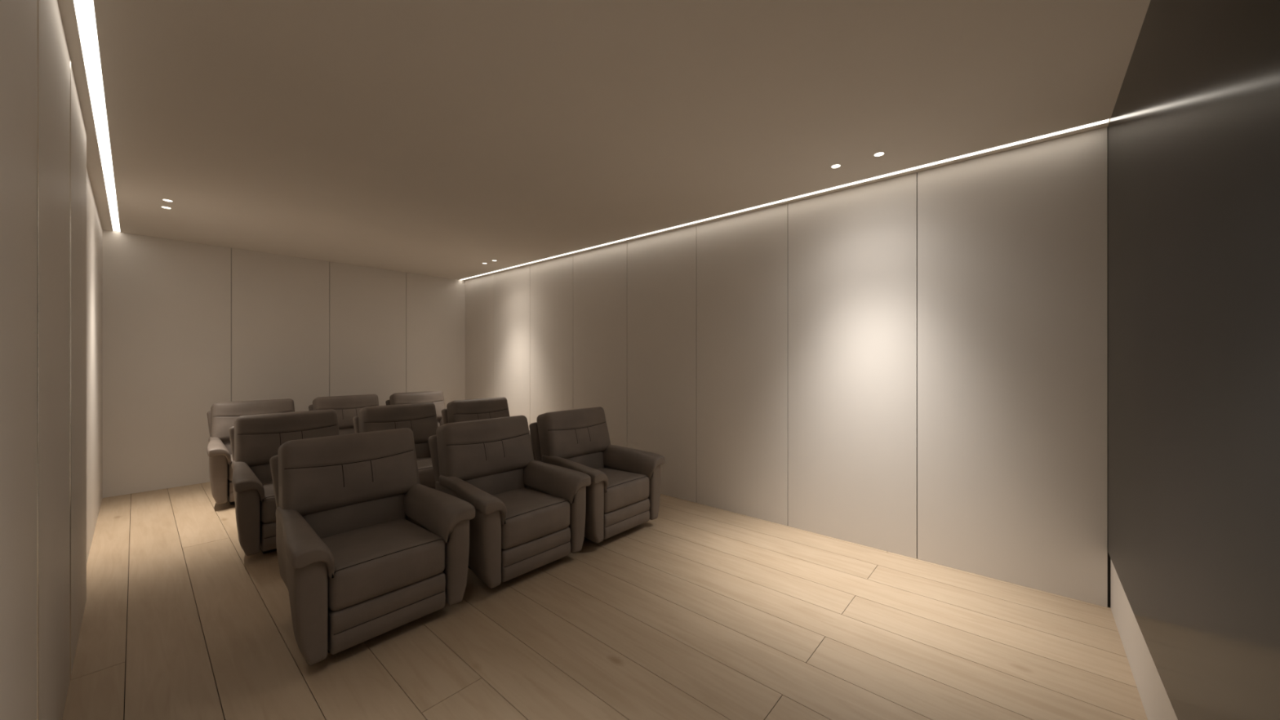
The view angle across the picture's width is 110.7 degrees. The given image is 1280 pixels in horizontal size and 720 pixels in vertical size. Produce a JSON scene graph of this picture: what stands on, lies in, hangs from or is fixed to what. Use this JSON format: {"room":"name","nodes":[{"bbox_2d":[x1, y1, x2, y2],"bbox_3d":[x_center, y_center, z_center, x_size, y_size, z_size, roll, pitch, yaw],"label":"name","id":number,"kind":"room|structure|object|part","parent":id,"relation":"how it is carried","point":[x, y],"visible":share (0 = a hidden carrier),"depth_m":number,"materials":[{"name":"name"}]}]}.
{"room":"home theater","nodes":[
{"label":"home theater","id":0,"kind":"room"},
{"bbox_2d":[0,0,102,719],"bbox_3d":[-2.768,0.041,2.113,7.792,2.879,0.083,0,0,41],"label":"wall","id":1,"kind":"structure","parent":0,"point":[18,18],"depth_m":1.45,"materials":[{"name":"paint"}]},
{"bbox_2d":[37,0,39,719],"bbox_3d":[-1.818,0.041,1.336,0.007,2.819,0.004,0,0,41],"label":"trim","id":2,"kind":"structure","parent":1,"relation":"attached to","point":[37,0],"depth_m":1.34,"materials":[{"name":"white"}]},
{"bbox_2d":[70,57,71,679],"bbox_3d":[-2.580,0.041,2.005,0.007,2.819,0.004,0,0,41],"label":"trim","id":3,"kind":"structure","parent":1,"relation":"attached to","point":[70,58],"depth_m":2.00,"materials":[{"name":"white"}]},
{"bbox_2d":[102,229,465,497],"bbox_3d":[-4.355,0.041,6.166,0.060,2.879,4.103,0,0,41],"label":"wall","id":4,"kind":"structure","parent":0,"point":[188,327],"depth_m":5.41,"materials":[{"name":"paint"}]},
{"bbox_2d":[57,0,1151,280],"bbox_3d":[-1.449,-1.409,3.617,7.772,0.080,4.083,0,0,41],"label":"ceiling","id":5,"kind":"structure","parent":0,"point":[446,139],"depth_m":2.39,"materials":[{"name":"paint"}]},
{"bbox_2d":[72,0,120,231],"bbox_3d":[-2.701,-1.383,2.195,7.648,0.029,0.053,0,0,41],"label":"recessed light","id":6,"kind":"object","parent":5,"relation":"in","point":[85,12],"visible":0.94,"depth_m":2.25,"materials":[{"name":"white"}]},
{"bbox_2d":[460,119,1109,279],"bbox_3d":[-0.193,-1.383,5.054,7.648,0.029,0.052,0,0,41],"label":"recessed light","id":7,"kind":"object","parent":5,"relation":"in","point":[1106,121],"visible":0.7,"depth_m":3.40,"materials":[{"name":"white"}]},
{"bbox_2d":[830,164,840,168],"bbox_3d":[1.383,-1.368,3.126,0.068,0.002,0.068,0,0,41],"label":"recessed light","id":8,"kind":"object","parent":5,"relation":"in","point":[835,166],"visible":1,"depth_m":3.12,"materials":[{"name":"white"}]},
{"bbox_2d":[873,151,884,156],"bbox_3d":[1.590,-1.368,2.944,0.068,0.002,0.068,0,0,41],"label":"recessed light","id":9,"kind":"object","parent":5,"relation":"in","point":[879,153],"visible":1,"depth_m":2.94,"materials":[{"name":"white"}]},
{"bbox_2d":[62,481,1147,719],"bbox_3d":[-1.449,1.475,3.617,7.732,0.050,4.043,0,0,41],"label":"floor","id":10,"kind":"structure","parent":0,"point":[694,611],"depth_m":2.30,"materials":[{"name":"brown wood"}]},
{"bbox_2d":[206,398,294,504],"bbox_3d":[-4.137,0.951,4.794,0.943,0.998,0.852,0,0,41],"label":"recliner","id":11,"kind":"object","parent":10,"relation":"on","point":[222,416],"visible":0.38,"depth_m":4.68,"materials":[{"name":"leather"}]},
{"bbox_3d":[-4.335,1.130,4.506,0.810,0.514,0.126,0,0,41],"label":"arm","id":12,"kind":"part","parent":11,"relation":"part of","materials":[{"name":"leather"}]},
{"bbox_2d":[222,440,231,454],"bbox_3d":[-4.294,0.950,4.931,0.185,0.296,0.570,0,0,41],"label":"lumbar cushion","id":13,"kind":"object","parent":11,"relation":"on","point":[227,443],"depth_m":4.72,"materials":[{"name":"leather"}]},
{"bbox_2d":[227,454,232,481],"bbox_3d":[-4.043,1.087,4.712,0.636,0.212,0.552,0,0,41],"label":"seat cushion","id":14,"kind":"object","parent":11,"relation":"on","point":[229,460],"depth_m":4.32,"materials":[{"name":"leather"}]},
{"bbox_2d":[210,398,294,441],"bbox_3d":[-4.319,0.671,4.967,0.273,0.437,0.720,0,0,41],"label":"pillow","id":15,"kind":"object","parent":11,"relation":"on","point":[224,415],"depth_m":4.79,"materials":[{"name":"leather"}]},
{"bbox_2d":[228,408,339,555],"bbox_3d":[-2.859,0.951,3.673,0.943,0.998,0.852,0,0,41],"label":"recliner","id":16,"kind":"object","parent":10,"relation":"on","point":[255,439],"visible":0.52,"depth_m":3.57,"materials":[{"name":"leather"}]},
{"bbox_3d":[-3.057,1.130,3.385,0.810,0.514,0.126,0,0,41],"label":"arm","id":17,"kind":"part","parent":16,"relation":"part of","materials":[{"name":"leather"}]},
{"bbox_2d":[249,463,272,483],"bbox_3d":[-3.016,0.950,3.810,0.185,0.296,0.570,0,0,41],"label":"lumbar cushion","id":18,"kind":"object","parent":16,"relation":"on","point":[262,471],"depth_m":3.62,"materials":[{"name":"leather"}]},
{"bbox_2d":[260,481,276,523],"bbox_3d":[-2.765,1.087,3.591,0.636,0.212,0.552,0,0,41],"label":"seat cushion","id":19,"kind":"object","parent":16,"relation":"on","point":[268,503],"depth_m":3.22,"materials":[{"name":"leather"}]},
{"bbox_2d":[234,408,339,466],"bbox_3d":[-3.041,0.671,3.846,0.273,0.437,0.720,0,0,41],"label":"pillow","id":20,"kind":"object","parent":16,"relation":"on","point":[258,438],"depth_m":3.68,"materials":[{"name":"leather"}]},
{"bbox_2d":[308,394,378,435],"bbox_3d":[-3.544,0.951,5.471,0.943,0.998,0.852,0,0,41],"label":"recliner","id":21,"kind":"object","parent":10,"relation":"on","point":[347,407],"visible":0.21,"depth_m":5.54,"materials":[{"name":"leather"}]},
{"bbox_2d":[338,427,355,435],"bbox_3d":[-3.700,0.950,5.608,0.185,0.296,0.570,0,0,41],"label":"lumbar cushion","id":22,"kind":"object","parent":21,"relation":"on","point":[342,430],"depth_m":5.53,"materials":[{"name":"leather"}]},
{"bbox_2d":[269,427,475,665],"bbox_3d":[-1.581,0.951,2.552,0.943,0.998,0.852,0,0,41],"label":"recliner","id":23,"kind":"object","parent":10,"relation":"on","point":[366,550],"visible":1,"depth_m":2.45,"materials":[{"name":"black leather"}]},
{"bbox_3d":[-1.779,1.130,2.264,0.810,0.514,0.126,0,0,41],"label":"arm","id":24,"kind":"part","parent":23,"relation":"part of","materials":[{"name":"leather"}]},
{"bbox_2d":[277,427,419,515],"bbox_3d":[-1.763,0.671,2.725,0.273,0.437,0.720,0,0,41],"label":"backrest","id":25,"kind":"object","parent":23,"relation":"on","point":[344,474],"depth_m":2.61,"materials":[{"name":"leather"}]},
{"bbox_2d":[302,493,406,538],"bbox_3d":[-1.738,0.950,2.689,0.185,0.296,0.570,0,0,41],"label":"lumbar cushion","id":26,"kind":"object","parent":23,"relation":"on","point":[331,517],"depth_m":2.61,"materials":[{"name":"leather"}]},
{"bbox_2d":[320,518,444,611],"bbox_3d":[-1.488,1.087,2.470,0.636,0.212,0.552,0,0,41],"label":"seat cushion","id":27,"kind":"object","parent":23,"relation":"on","point":[376,560],"depth_m":2.32,"materials":[{"name":"leather"}]},
{"bbox_3d":[-1.321,1.130,2.786,0.810,0.514,0.126,0,0,41],"label":"arm","id":28,"kind":"part","parent":23,"relation":"part of","materials":[{"name":"leather"}]},
{"bbox_2d":[352,402,438,488],"bbox_3d":[-2.266,0.951,4.350,0.943,0.998,0.852,0,0,41],"label":"recliner","id":29,"kind":"object","parent":10,"relation":"on","point":[420,418],"visible":0.33,"depth_m":4.43,"materials":[{"name":"leather"}]},
{"bbox_2d":[358,402,438,444],"bbox_3d":[-2.447,0.671,4.522,0.273,0.437,0.720,0,0,41],"label":"pillow","id":30,"kind":"object","parent":29,"relation":"on","point":[421,418],"depth_m":4.47,"materials":[{"name":"leather"}]},
{"bbox_2d":[414,442,431,457],"bbox_3d":[-2.422,0.950,4.487,0.185,0.296,0.570,0,0,41],"label":"lumbar cushion","id":31,"kind":"object","parent":29,"relation":"on","point":[422,449],"depth_m":4.57,"materials":[{"name":"leather"}]},
{"bbox_2d":[416,457,435,488],"bbox_3d":[-2.172,1.087,4.268,0.636,0.212,0.552,0,0,41],"label":"seat cushion","id":32,"kind":"object","parent":29,"relation":"on","point":[426,475],"depth_m":4.08,"materials":[{"name":"leather"}]},
{"bbox_2d":[385,391,445,426],"bbox_3d":[-2.966,0.951,6.129,0.943,0.998,0.852,0,0,41],"label":"recliner","id":33,"kind":"object","parent":10,"relation":"on","point":[437,397],"visible":0.14,"depth_m":6.28,"materials":[{"name":"leather"}]},
{"bbox_2d":[441,396,535,460],"bbox_3d":[-1.688,0.951,5.008,0.943,0.998,0.852,0,0,41],"label":"recliner","id":34,"kind":"object","parent":10,"relation":"on","point":[458,411],"visible":0.18,"depth_m":5.04,"materials":[{"name":"leather"}]},
{"bbox_2d":[446,396,509,422],"bbox_3d":[-1.870,0.671,5.181,0.273,0.437,0.720,0,0,41],"label":"pillow","id":35,"kind":"object","parent":34,"relation":"on","point":[458,411],"depth_m":5.06,"materials":[{"name":"leather"}]},
{"bbox_2d":[427,415,591,588],"bbox_3d":[-0.988,0.951,3.229,0.943,0.998,0.852,0,0,41],"label":"recliner","id":36,"kind":"object","parent":10,"relation":"on","point":[530,513],"visible":0.91,"depth_m":3.13,"materials":[{"name":"leather"}]},
{"bbox_3d":[-1.185,1.130,2.940,0.810,0.514,0.126,0,0,41],"label":"arm","id":37,"kind":"part","parent":36,"relation":"part of","materials":[{"name":"leather"}]},
{"bbox_2d":[435,415,533,480],"bbox_3d":[-1.169,0.671,3.401,0.273,0.437,0.720,0,0,41],"label":"backrest","id":38,"kind":"object","parent":36,"relation":"on","point":[494,449],"depth_m":3.27,"materials":[{"name":"leather"}]},
{"bbox_2d":[465,468,525,494],"bbox_3d":[-1.144,0.950,3.366,0.185,0.296,0.570,0,0,41],"label":"lumbar cushion","id":39,"kind":"object","parent":36,"relation":"on","point":[491,481],"depth_m":3.32,"materials":[{"name":"leather"}]},
{"bbox_2d":[492,488,569,550],"bbox_3d":[-0.894,1.087,3.147,0.636,0.212,0.552,0,0,41],"label":"seat cushion","id":40,"kind":"object","parent":36,"relation":"on","point":[534,516],"depth_m":2.99,"materials":[{"name":"leather"}]},
{"bbox_3d":[-0.728,1.130,3.462,0.810,0.514,0.126,0,0,41],"label":"arm","id":41,"kind":"part","parent":36,"relation":"part of","materials":[{"name":"leather"}]},
{"bbox_2d":[528,406,665,543],"bbox_3d":[-0.410,0.951,3.887,0.943,0.998,0.852,0,0,41],"label":"recliner","id":42,"kind":"object","parent":10,"relation":"on","point":[623,494],"visible":0.84,"depth_m":3.80,"materials":[{"name":"leather"}]},
{"bbox_3d":[-0.608,1.130,3.599,0.810,0.514,0.126,0,0,41],"label":"arm","id":43,"kind":"part","parent":42,"relation":"part of","materials":[{"name":"leather"}]},
{"bbox_2d":[536,406,610,458],"bbox_3d":[-0.592,0.671,4.060,0.273,0.437,0.720,0,0,41],"label":"pillow","id":44,"kind":"object","parent":42,"relation":"on","point":[576,433],"depth_m":3.91,"materials":[{"name":"leather"}]},
{"bbox_2d":[566,451,604,469],"bbox_3d":[-0.566,0.950,4.024,0.185,0.296,0.570,0,0,41],"label":"lumbar cushion","id":45,"kind":"object","parent":42,"relation":"on","point":[594,460],"depth_m":4.02,"materials":[{"name":"leather"}]},
{"bbox_2d":[596,467,648,513],"bbox_3d":[-0.316,1.087,3.805,0.636,0.212,0.552,0,0,41],"label":"seat cushion","id":46,"kind":"object","parent":42,"relation":"on","point":[628,488],"depth_m":3.64,"materials":[{"name":"leather"}]},
{"bbox_3d":[-0.150,1.130,4.121,0.810,0.514,0.126,0,0,41],"label":"arm","id":47,"kind":"part","parent":42,"relation":"part of","materials":[{"name":"leather"}]},
{"bbox_2d":[465,126,1110,607],"bbox_3d":[-0.116,0.041,5.136,7.792,2.879,0.060,0,0,41],"label":"wall","id":48,"kind":"structure","parent":0,"point":[913,365],"depth_m":3.40,"materials":[{"name":"paint"}]},
{"bbox_2d":[1110,558,1177,719],"bbox_3d":[1.458,0.041,1.067,0.060,2.879,4.103,0,0,41],"label":"wall","id":49,"kind":"structure","parent":0,"point":[1157,704],"depth_m":1.94,"materials":[{"name":"paint"}]},
{"bbox_2d":[1107,0,1279,719],"bbox_3d":[1.468,-0.124,1.134,0.012,2.488,3.862,0,0,41],"label":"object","id":50,"kind":"object","parent":49,"relation":"attached to","point":[1193,126],"visible":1,"depth_m":1.20,"materials":[{"name":"black"}]}
]}

